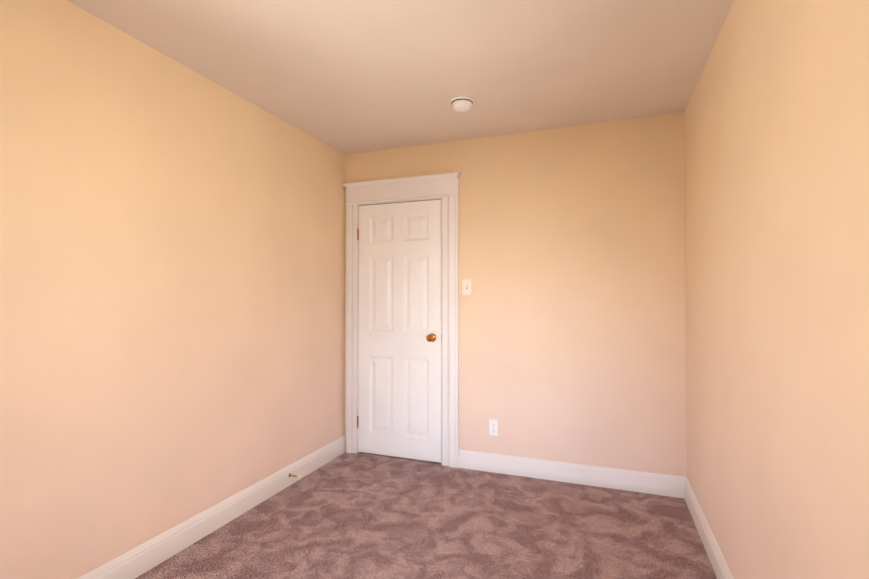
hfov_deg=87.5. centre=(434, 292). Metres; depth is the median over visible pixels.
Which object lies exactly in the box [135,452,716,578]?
floor
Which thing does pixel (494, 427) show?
duplex electrical outlet
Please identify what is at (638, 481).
baseboard
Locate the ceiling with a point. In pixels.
(345, 77)
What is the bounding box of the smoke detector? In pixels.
[450,96,473,111]
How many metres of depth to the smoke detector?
2.72 m
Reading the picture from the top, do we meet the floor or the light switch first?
the light switch
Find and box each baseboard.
[77,435,345,578]
[458,449,685,497]
[684,477,733,578]
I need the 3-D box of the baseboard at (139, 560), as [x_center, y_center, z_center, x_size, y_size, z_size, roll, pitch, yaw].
[-1.393,1.235,1.996,0.016,0.132,3.767,0,-1,20]
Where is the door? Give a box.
[357,199,440,462]
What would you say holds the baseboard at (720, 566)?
attached to the wall at (776, 119)
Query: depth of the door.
3.60 m
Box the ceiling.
[67,0,733,154]
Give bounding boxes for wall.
[0,0,344,578]
[345,112,686,476]
[684,0,868,578]
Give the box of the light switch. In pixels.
[462,279,470,294]
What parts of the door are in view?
knob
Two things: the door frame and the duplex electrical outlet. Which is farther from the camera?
the door frame
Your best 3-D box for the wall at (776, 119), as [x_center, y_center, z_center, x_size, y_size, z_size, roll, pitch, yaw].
[1.010,0.056,1.119,0.120,2.470,4.007,0,-1,20]
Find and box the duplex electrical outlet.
[489,419,498,435]
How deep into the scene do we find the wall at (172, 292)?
2.11 m
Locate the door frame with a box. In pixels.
[342,172,460,467]
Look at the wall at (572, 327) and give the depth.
3.15 m

